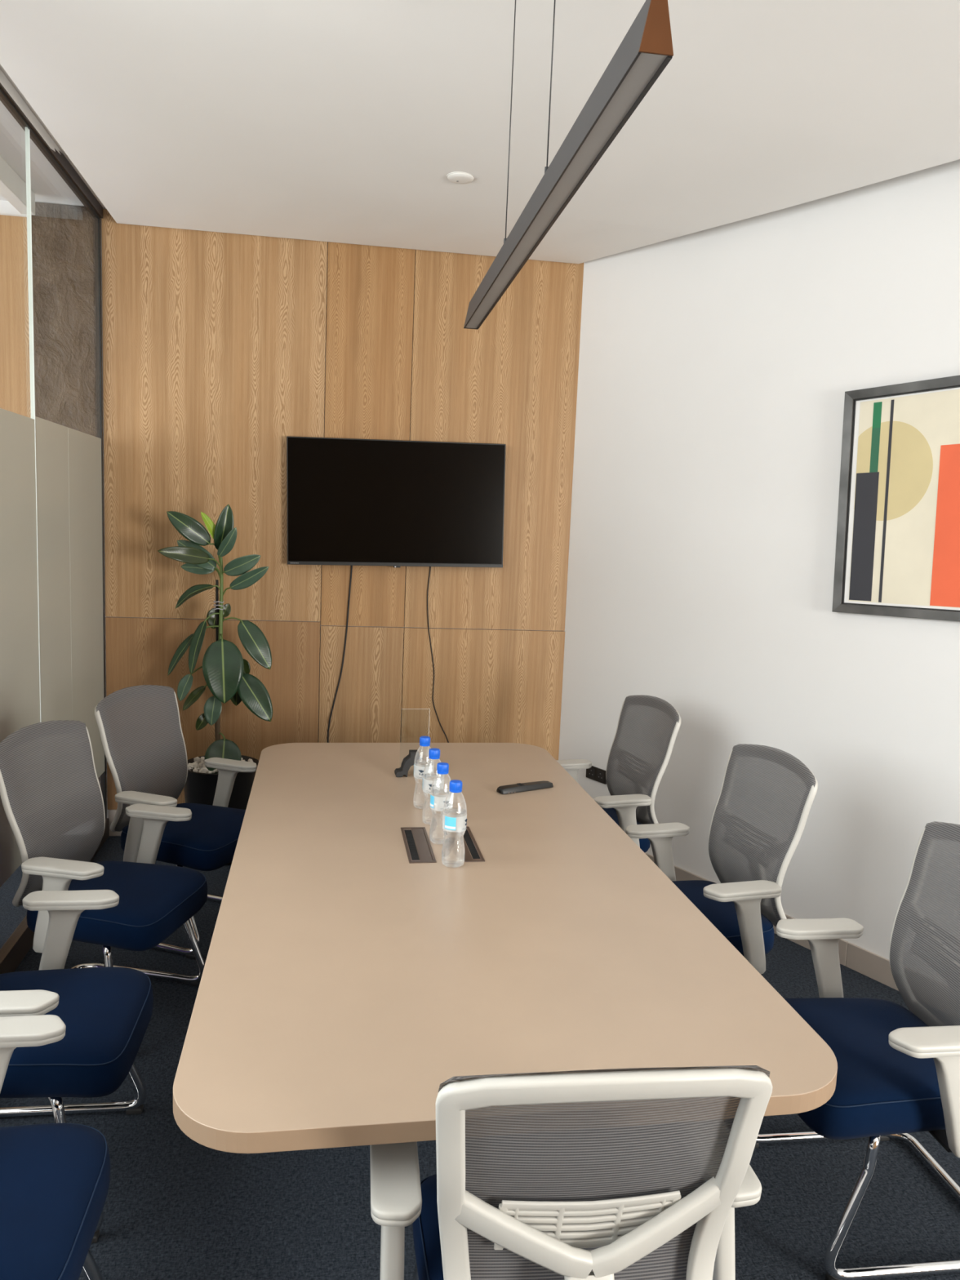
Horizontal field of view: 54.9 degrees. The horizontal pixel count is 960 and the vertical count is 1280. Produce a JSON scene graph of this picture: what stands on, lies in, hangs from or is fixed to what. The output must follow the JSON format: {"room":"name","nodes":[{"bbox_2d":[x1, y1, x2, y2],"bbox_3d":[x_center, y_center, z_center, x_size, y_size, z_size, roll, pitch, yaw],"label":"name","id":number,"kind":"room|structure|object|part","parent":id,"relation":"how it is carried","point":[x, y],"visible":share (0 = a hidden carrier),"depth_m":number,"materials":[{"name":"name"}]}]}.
{"room":"meeting room","nodes":[
{"label":"meeting room","id":0,"kind":"room"},
{"bbox_2d":[0,64,106,208],"bbox_3d":[0.118,-1.661,1.310,9.300,0.100,7.211,1,7,-9],"label":"ceiling","id":1,"kind":"structure","parent":0,"point":[48,186],"depth_m":3.92,"materials":[{"name":"paint"}]},
{"bbox_2d":[0,0,959,263],"bbox_3d":[1.405,-1.518,1.683,5.369,0.139,6.596,1,7,-9],"label":"ceiling panel","id":2,"kind":"object","parent":1,"relation":"attached to","point":[332,121],"visible":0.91,"depth_m":2.98,"materials":[{"name":"paint"}]},
{"bbox_2d":[446,171,475,183],"bbox_3d":[-0.076,-1.796,3.601,0.110,0.014,0.110,1,7,-9],"label":"smoke detector","id":3,"kind":"object","parent":2,"relation":"attached to","point":[457,177],"visible":1,"depth_m":3.58,"materials":[{"name":"white plastic"}]},
{"bbox_2d":[463,0,673,329],"bbox_3d":[0.112,-1.228,1.951,0.045,0.775,1.721,1,7,-9],"label":"pendant light","id":4,"kind":"object","parent":2,"relation":"hanging from","point":[646,50],"visible":1,"depth_m":1.48,"materials":[{"name":"grey metal"}]},
{"bbox_2d":[0,69,109,973],"bbox_3d":[-1.729,-0.383,3.566,0.046,3.144,2.224,1,7,-9],"label":"wall partition","id":5,"kind":"structure","parent":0,"point":[66,488],"depth_m":3.73,"materials":[{"name":"clear glass"}]},
{"bbox_3d":[-1.792,1.126,3.756,0.040,0.100,2.224,1,7,-9],"label":"rail","id":6,"kind":"part","parent":5,"relation":"part of","materials":[{"name":"brown metal"}]},
{"bbox_2d":[0,200,583,817],"bbox_3d":[-2.281,-0.546,4.670,5.687,3.146,0.152,1,7,-9],"label":"wall","id":7,"kind":"structure","parent":0,"point":[219,348],"depth_m":4.77,"materials":[{"name":"brown wood"}]},
{"bbox_3d":[-2.909,-0.566,4.511,1.392,2.973,0.019,1,7,-9],"label":"wood panel","id":8,"kind":"part","parent":7,"relation":"part of","materials":[{"name":"brown wood"}]},
{"bbox_3d":[-2.067,-0.582,4.637,0.300,3.041,0.031,1,7,-9],"label":"stone panel","id":9,"kind":"part","parent":7,"relation":"part of","materials":[{"name":"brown stone"}]},
{"bbox_2d":[108,809,122,835],"bbox_3d":[-0.763,0.984,5.054,2.407,0.140,0.028,1,7,-9],"label":"baseboard","id":10,"kind":"structure","parent":7,"relation":"attached to","point":[112,813],"depth_m":4.85,"materials":[{"name":"tile"}]},
{"bbox_3d":[-1.401,0.397,4.879,1.081,1.014,0.020,1,7,-9],"label":"wood panel","id":11,"kind":"part","parent":7,"relation":"part of","materials":[{"name":"brown wood"}]},
{"bbox_3d":[-1.340,-1.093,4.692,1.081,1.985,0.019,1,7,-9],"label":"wood panel","id":12,"kind":"part","parent":7,"relation":"part of","materials":[{"name":"brown wood"}]},
{"bbox_3d":[-0.648,0.422,5.003,0.440,0.994,0.020,1,7,-9],"label":"wood panel","id":13,"kind":"part","parent":7,"relation":"part of","materials":[{"name":"brown wood"}]},
{"bbox_3d":[-0.587,-1.068,4.815,0.440,2.005,0.019,1,7,-9],"label":"wood panel","id":14,"kind":"part","parent":7,"relation":"part of","materials":[{"name":"orange wood"}]},
{"bbox_2d":[286,435,506,567],"bbox_3d":[-0.433,-0.710,4.843,1.131,0.657,0.066,0,7,-9],"label":"television","id":15,"kind":"object","parent":7,"relation":"attached to","point":[350,501],"visible":1,"depth_m":4.81,"materials":[{"name":"black plastic"}]},
{"bbox_2d":[327,565,352,742],"bbox_3d":[-0.755,0.281,4.950,0.115,1.440,0.008,1,7,-9],"label":"power cord","id":16,"kind":"object","parent":15,"relation":"hanging from","point":[351,566],"visible":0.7,"depth_m":4.92,"materials":[{"name":"black rubber"}]},
{"bbox_2d":[426,566,448,742],"bbox_3d":[-0.199,0.293,5.040,0.217,1.440,0.006,1,7,-9],"label":"cord","id":17,"kind":"object","parent":15,"relation":"hanging from","point":[430,566],"visible":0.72,"depth_m":5.00,"materials":[{"name":"black rubber"}]},
{"bbox_3d":[0.017,0.435,5.109,0.901,0.994,0.023,1,7,-9],"label":"wood panel","id":18,"kind":"part","parent":7,"relation":"part of","materials":[{"name":"brown wood"}]},
{"bbox_3d":[0.072,-1.054,4.922,0.890,2.005,0.019,1,7,-9],"label":"wood panel","id":19,"kind":"part","parent":7,"relation":"part of","materials":[{"name":"brown wood"}]},
{"bbox_2d":[0,835,959,1279],"bbox_3d":[-0.013,1.537,1.714,9.300,0.060,7.211,1,7,-9],"label":"floor","id":20,"kind":"structure","parent":0,"point":[176,1206],"depth_m":2.39,"materials":[{"name":"carpet"}]},
{"bbox_2d":[0,1014,110,1279],"bbox_3d":[-0.996,0.980,1.658,0.565,0.978,0.652,1,7,-9],"label":"office chair","id":21,"kind":"object","parent":20,"relation":"on","point":[55,1178],"visible":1,"depth_m":1.74,"materials":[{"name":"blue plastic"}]},
{"bbox_3d":[-1.020,0.958,1.943,0.164,0.260,0.038,1,7,-9],"label":"armrest post","id":22,"kind":"part","parent":21,"relation":"part of","materials":[{"name":"grey plastic"}]},
{"bbox_3d":[-0.995,0.817,1.927,0.255,0.027,0.082,1,7,-9],"label":"armrest","id":23,"kind":"part","parent":21,"relation":"part of","materials":[{"name":"grey plastic"}]},
{"bbox_3d":[-0.950,1.071,1.677,0.464,0.128,0.479,1,7,-9],"label":"seat","id":24,"kind":"part","parent":21,"relation":"part of","materials":[{"name":"blue fabric"}]},
{"bbox_2d":[0,889,153,1243],"bbox_3d":[-1.143,0.891,2.318,0.565,0.978,0.652,1,7,-8],"label":"office chair","id":25,"kind":"object","parent":20,"relation":"on","point":[106,1012],"visible":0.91,"depth_m":2.32,"materials":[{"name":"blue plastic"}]},
{"bbox_3d":[-1.061,0.801,2.028,0.255,0.027,0.082,1,7,-8],"label":"armrest","id":26,"kind":"part","parent":25,"relation":"part of","materials":[{"name":"grey plastic"}]},
{"bbox_3d":[-1.165,0.868,2.604,0.164,0.260,0.038,1,7,-8],"label":"armrest post","id":27,"kind":"part","parent":25,"relation":"part of","materials":[{"name":"grey plastic"}]},
{"bbox_3d":[-1.141,0.728,2.587,0.255,0.027,0.082,1,7,-8],"label":"armrest","id":28,"kind":"part","parent":25,"relation":"part of","materials":[{"name":"grey plastic"}]},
{"bbox_3d":[-1.097,0.982,2.337,0.464,0.128,0.479,1,7,-8],"label":"seat","id":29,"kind":"part","parent":25,"relation":"part of","materials":[{"name":"blue fabric"}]},
{"bbox_2d":[0,720,207,986],"bbox_3d":[-1.258,0.786,3.110,0.565,0.978,0.652,4,7,10],"label":"office chair","id":30,"kind":"object","parent":20,"relation":"on","point":[51,793],"visible":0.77,"depth_m":3.07,"materials":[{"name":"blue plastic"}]},
{"bbox_3d":[-1.455,0.568,3.120,0.147,0.550,0.490,4,7,10],"label":"backrest frame","id":31,"kind":"part","parent":30,"relation":"part of","materials":[{"name":"grey plastic"}]},
{"bbox_3d":[-1.292,0.835,2.829,0.164,0.260,0.038,4,7,10],"label":"armrest post","id":32,"kind":"part","parent":30,"relation":"part of","materials":[{"name":"grey plastic"}]},
{"bbox_3d":[-1.267,0.695,2.809,0.255,0.027,0.082,4,7,10],"label":"armrest","id":33,"kind":"part","parent":30,"relation":"part of","materials":[{"name":"grey plastic"}]},
{"bbox_3d":[-1.212,0.879,3.113,0.464,0.128,0.479,4,7,10],"label":"seat","id":34,"kind":"part","parent":30,"relation":"part of","materials":[{"name":"blue fabric"}]},
{"bbox_3d":[-1.189,0.768,3.388,0.164,0.260,0.038,4,7,10],"label":"armrest post","id":35,"kind":"part","parent":30,"relation":"part of","materials":[{"name":"grey plastic"}]},
{"bbox_3d":[-1.165,0.628,3.366,0.255,0.027,0.082,4,7,10],"label":"armrest","id":36,"kind":"part","parent":30,"relation":"part of","materials":[{"name":"grey plastic"}]},
{"bbox_2d":[93,684,256,959],"bbox_3d":[-1.216,0.701,3.801,0.565,0.978,0.652,5,8,18],"label":"office chair","id":37,"kind":"object","parent":20,"relation":"on","point":[140,726],"visible":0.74,"depth_m":3.74,"materials":[{"name":"fabric"}]},
{"bbox_3d":[-1.289,0.747,3.527,0.164,0.260,0.038,5,8,18],"label":"armrest post","id":38,"kind":"part","parent":37,"relation":"part of","materials":[{"name":"grey plastic"}]},
{"bbox_3d":[-1.406,0.480,3.839,0.147,0.550,0.490,5,8,18],"label":"backrest frame","id":39,"kind":"part","parent":37,"relation":"part of","materials":[{"name":"grey plastic"}]},
{"bbox_3d":[-1.265,0.607,3.504,0.255,0.027,0.082,5,8,18],"label":"armrest","id":40,"kind":"part","parent":37,"relation":"part of","materials":[{"name":"grey plastic"}]},
{"bbox_3d":[-1.172,0.794,3.796,0.464,0.128,0.479,5,8,18],"label":"seat","id":41,"kind":"part","parent":37,"relation":"part of","materials":[{"name":"blue fabric"}]},
{"bbox_3d":[-1.109,0.686,4.067,0.164,0.260,0.038,5,8,18],"label":"armrest post","id":42,"kind":"part","parent":37,"relation":"part of","materials":[{"name":"grey plastic"}]},
{"bbox_3d":[-1.086,0.546,4.042,0.255,0.027,0.082,5,8,18],"label":"armrest","id":43,"kind":"part","parent":37,"relation":"part of","materials":[{"name":"grey plastic"}]},
{"bbox_2d":[157,504,272,864],"bbox_3d":[-1.276,0.217,4.528,0.522,1.751,0.380,1,7,-9],"label":"potted plant","id":44,"kind":"object","parent":20,"relation":"on","point":[226,674],"visible":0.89,"depth_m":4.44,"materials":[{"name":"plant"}]},
{"bbox_3d":[-1.258,-0.189,4.477,0.027,0.633,0.022,1,7,-9],"label":"stem","id":45,"kind":"part","parent":44,"relation":"part of","materials":[{"name":"green plant"}]},
{"bbox_3d":[-1.292,0.849,4.609,0.380,0.477,0.380,1,7,-9],"label":"pot","id":46,"kind":"part","parent":44,"relation":"part of","materials":[{"name":"ceramic"}]},
{"bbox_2d":[173,742,837,1153],"bbox_3d":[-0.130,0.983,2.818,1.200,0.753,2.554,1,7,-10],"label":"conference table","id":47,"kind":"object","parent":20,"relation":"on","point":[350,973],"visible":0.77,"depth_m":2.02,"materials":[{"name":"beige laminate"}]},
{"bbox_2d":[394,708,430,777],"bbox_3d":[-0.248,0.386,3.494,0.139,0.256,0.052,1,7,-12],"label":"sign stand","id":48,"kind":"object","parent":47,"relation":"on","point":[407,762],"visible":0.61,"depth_m":3.48,"materials":[{"name":"plastic"}]},
{"bbox_3d":[-0.175,0.614,2.764,0.036,0.010,0.280,1,7,-10],"label":"lid","id":49,"kind":"part","parent":47,"relation":"part of","materials":[{"name":"brown metal"}]},
{"bbox_2d":[413,736,434,808],"bbox_3d":[-0.189,0.444,3.109,0.069,0.242,0.069,4,7,13],"label":"water bottle","id":50,"kind":"object","parent":47,"relation":"on","point":[419,797],"visible":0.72,"depth_m":3.09,"materials":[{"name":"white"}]},
{"bbox_2d":[422,747,444,825],"bbox_3d":[-0.149,0.466,2.948,0.069,0.242,0.069,3,7,9],"label":"water bottle","id":51,"kind":"object","parent":47,"relation":"on","point":[433,753],"visible":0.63,"depth_m":2.93,"materials":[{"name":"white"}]},
{"bbox_2d":[429,762,453,844],"bbox_3d":[-0.115,0.489,2.778,0.069,0.242,0.069,-1,8,-27],"label":"water bottle","id":52,"kind":"object","parent":47,"relation":"on","point":[437,796],"visible":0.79,"depth_m":2.76,"materials":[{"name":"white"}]},
{"bbox_2d":[441,779,466,867],"bbox_3d":[-0.071,0.514,2.596,0.069,0.242,0.069,4,7,16],"label":"water bottle","id":53,"kind":"object","parent":47,"relation":"on","point":[454,819],"visible":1,"depth_m":2.58,"materials":[{"name":"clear plastic"}]},
{"bbox_3d":[-0.060,0.617,2.784,0.036,0.010,0.280,1,7,-10],"label":"lid","id":54,"kind":"part","parent":47,"relation":"part of","materials":[{"name":"brown metal"}]},
{"bbox_2d":[496,780,553,794],"bbox_3d":[0.165,0.535,3.378,0.229,0.021,0.049,-2,8,-31],"label":"remote control","id":55,"kind":"object","parent":47,"relation":"on","point":[520,787],"visible":1,"depth_m":3.36,"materials":[{"name":"black plastic"}]},
{"bbox_2d":[369,1065,772,1279],"bbox_3d":[0.136,1.035,1.591,0.652,0.978,0.565,1,7,-7],"label":"office chair","id":56,"kind":"object","parent":20,"relation":"on","point":[632,1173],"visible":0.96,"depth_m":1.37,"materials":[{"name":"white plastic"}]},
{"bbox_3d":[-0.150,1.040,1.574,0.038,0.260,0.164,1,7,-7],"label":"armrest post","id":57,"kind":"part","parent":56,"relation":"part of","materials":[{"name":"grey plastic"}]},
{"bbox_3d":[-0.146,0.896,1.575,0.082,0.027,0.255,1,7,-7],"label":"armrest","id":58,"kind":"part","parent":56,"relation":"part of","materials":[{"name":"grey plastic"}]},
{"bbox_3d":[0.126,1.118,1.652,0.479,0.128,0.464,1,7,-7],"label":"seat","id":59,"kind":"part","parent":56,"relation":"part of","materials":[{"name":"blue fabric"}]},
{"bbox_3d":[0.417,1.054,1.648,0.038,0.260,0.164,1,7,-7],"label":"armrest post","id":60,"kind":"part","parent":56,"relation":"part of","materials":[{"name":"grey plastic"}]},
{"bbox_3d":[0.419,0.910,1.648,0.082,0.027,0.255,1,7,-7],"label":"armrest","id":61,"kind":"part","parent":56,"relation":"part of","materials":[{"name":"grey plastic"}]},
{"bbox_2d":[555,694,680,853],"bbox_3d":[0.514,0.742,4.037,0.565,0.978,0.652,0,8,-18],"label":"office chair","id":62,"kind":"object","parent":20,"relation":"on","point":[648,726],"visible":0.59,"depth_m":4.03,"materials":[{"name":"grey fabric"}]},
{"bbox_3d":[0.407,0.718,4.302,0.164,0.260,0.038,0,8,-18],"label":"armrest post","id":63,"kind":"part","parent":62,"relation":"part of","materials":[{"name":"grey plastic"}]},
{"bbox_3d":[0.395,0.577,4.277,0.255,0.027,0.082,0,8,-18],"label":"armrest","id":64,"kind":"part","parent":62,"relation":"part of","materials":[{"name":"grey plastic"}]},
{"bbox_3d":[0.574,0.652,3.741,0.255,0.027,0.082,0,8,-18],"label":"armrest","id":65,"kind":"part","parent":62,"relation":"part of","materials":[{"name":"grey plastic"}]},
{"bbox_3d":[0.463,0.831,4.032,0.464,0.128,0.479,0,8,-18],"label":"seat","id":66,"kind":"part","parent":62,"relation":"part of","materials":[{"name":"blue fabric"}]},
{"bbox_3d":[0.586,0.793,3.764,0.164,0.260,0.038,0,8,-18],"label":"armrest post","id":67,"kind":"part","parent":62,"relation":"part of","materials":[{"name":"grey plastic"}]},
{"bbox_3d":[0.721,0.537,4.077,0.147,0.550,0.490,0,8,-18],"label":"backrest frame","id":68,"kind":"part","parent":62,"relation":"part of","materials":[{"name":"grey plastic"}]},
{"bbox_2d":[625,743,817,973],"bbox_3d":[0.759,0.864,3.148,0.565,0.978,0.652,0,8,-17],"label":"office chair","id":69,"kind":"object","parent":20,"relation":"on","point":[766,796],"visible":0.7,"depth_m":3.12,"materials":[{"name":"grey fabric"}]},
{"bbox_3d":[0.648,0.699,3.392,0.255,0.027,0.082,0,7,-17],"label":"armrest","id":70,"kind":"part","parent":69,"relation":"part of","materials":[{"name":"grey plastic"}]},
{"bbox_3d":[0.660,0.840,3.417,0.164,0.260,0.038,0,7,-17],"label":"armrest post","id":71,"kind":"part","parent":69,"relation":"part of","materials":[{"name":"grey plastic"}]},
{"bbox_3d":[0.707,0.953,3.145,0.464,0.128,0.479,0,7,-17],"label":"seat","id":72,"kind":"part","parent":69,"relation":"part of","materials":[{"name":"blue fabric"}]},
{"bbox_3d":[0.809,0.774,2.851,0.255,0.027,0.082,0,7,-17],"label":"armrest","id":73,"kind":"part","parent":69,"relation":"part of","materials":[{"name":"grey plastic"}]},
{"bbox_3d":[0.821,0.915,2.873,0.164,0.260,0.038,0,7,-17],"label":"armrest post","id":74,"kind":"part","parent":69,"relation":"part of","materials":[{"name":"grey plastic"}]},
{"bbox_3d":[0.967,0.660,3.182,0.147,0.550,0.490,0,7,-17],"label":"backrest frame","id":75,"kind":"part","parent":69,"relation":"part of","materials":[{"name":"grey plastic"}]},
{"bbox_2d":[754,821,959,1279],"bbox_3d":[1.020,0.977,2.340,0.565,0.978,0.652,1,7,-8],"label":"office chair","id":76,"kind":"object","parent":20,"relation":"on","point":[898,1074],"visible":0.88,"depth_m":2.33,"materials":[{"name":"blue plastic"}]},
{"bbox_3d":[0.951,0.812,2.599,0.255,0.027,0.082,1,7,-8],"label":"armrest","id":77,"kind":"part","parent":76,"relation":"part of","materials":[{"name":"grey plastic"}]},
{"bbox_3d":[0.963,0.953,2.620,0.164,0.260,0.038,1,7,-8],"label":"armrest post","id":78,"kind":"part","parent":76,"relation":"part of","materials":[{"name":"grey plastic"}]},
{"bbox_3d":[0.967,1.065,2.344,0.464,0.128,0.479,1,7,-8],"label":"seat","id":79,"kind":"part","parent":76,"relation":"part of","materials":[{"name":"blue fabric"}]},
{"bbox_3d":[1.236,0.776,2.343,0.147,0.550,0.490,1,7,-8],"label":"backrest frame","id":80,"kind":"part","parent":76,"relation":"part of","materials":[{"name":"grey plastic"}]},
{"bbox_3d":[1.027,0.885,2.039,0.255,0.027,0.082,1,7,-8],"label":"armrest","id":81,"kind":"part","parent":76,"relation":"part of","materials":[{"name":"grey plastic"}]},
{"bbox_3d":[1.040,1.027,2.058,0.164,0.260,0.038,1,7,-8],"label":"armrest post","id":82,"kind":"part","parent":76,"relation":"part of","materials":[{"name":"grey plastic"}]},
{"bbox_2d":[558,159,959,959],"bbox_3d":[2.681,-0.006,2.002,0.120,3.146,7.620,-3,9,-34],"label":"wall","id":83,"kind":"structure","parent":0,"point":[717,365],"depth_m":3.96,"materials":[{"name":"white paint"}]},
{"bbox_2d":[586,765,606,784],"bbox_3d":[0.621,0.716,4.928,0.011,0.072,0.160,-3,9,-35],"label":"wall socket","id":84,"kind":"object","parent":83,"relation":"attached to","point":[594,773],"visible":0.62,"depth_m":4.92,"materials":[{"name":"black plastic"}]},
{"bbox_2d":[587,767,594,777],"bbox_3d":[0.596,0.711,4.955,0.001,0.050,0.050,-3,9,-34],"label":"outlet","id":85,"kind":"object","parent":84,"relation":"attached to","point":[590,771],"depth_m":4.95,"materials":[{"name":"black plastic"}]},
{"bbox_2d":[596,770,604,781],"bbox_3d":[0.637,0.720,4.896,0.001,0.050,0.050,-3,9,-34],"label":"outlet","id":86,"kind":"object","parent":84,"relation":"attached to","point":[600,774],"depth_m":4.89,"materials":[{"name":"black plastic"}]},
{"bbox_2d":[644,852,898,991],"bbox_3d":[1.993,1.379,2.977,0.012,0.100,5.440,-3,9,-34],"label":"baseboard","id":87,"kind":"structure","parent":83,"relation":"attached to","point":[875,966],"depth_m":3.67,"materials":[{"name":"wood"}]},
{"bbox_2d":[831,375,959,621],"bbox_3d":[1.754,-0.488,3.181,0.026,0.900,1.188,-3,9,-34],"label":"framed picture","id":88,"kind":"object","parent":83,"relation":"attached to","point":[897,554],"visible":1,"depth_m":3.45,"materials":[{"name":"multicoloured paper"}]},
{"bbox_3d":[-3.336,-0.409,3.248,3.153,3.146,2.361,1,7,-9],"label":"wall","id":89,"kind":"structure","parent":0,"visible":0},
{"bbox_2d":[0,155,35,215],"bbox_3d":[-1.936,-1.891,3.270,0.065,0.099,2.090,1,7,-9],"label":"trim","id":90,"kind":"structure","parent":89,"relation":"attached to","point":[12,187],"depth_m":4.04,"materials":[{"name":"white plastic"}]}
]}

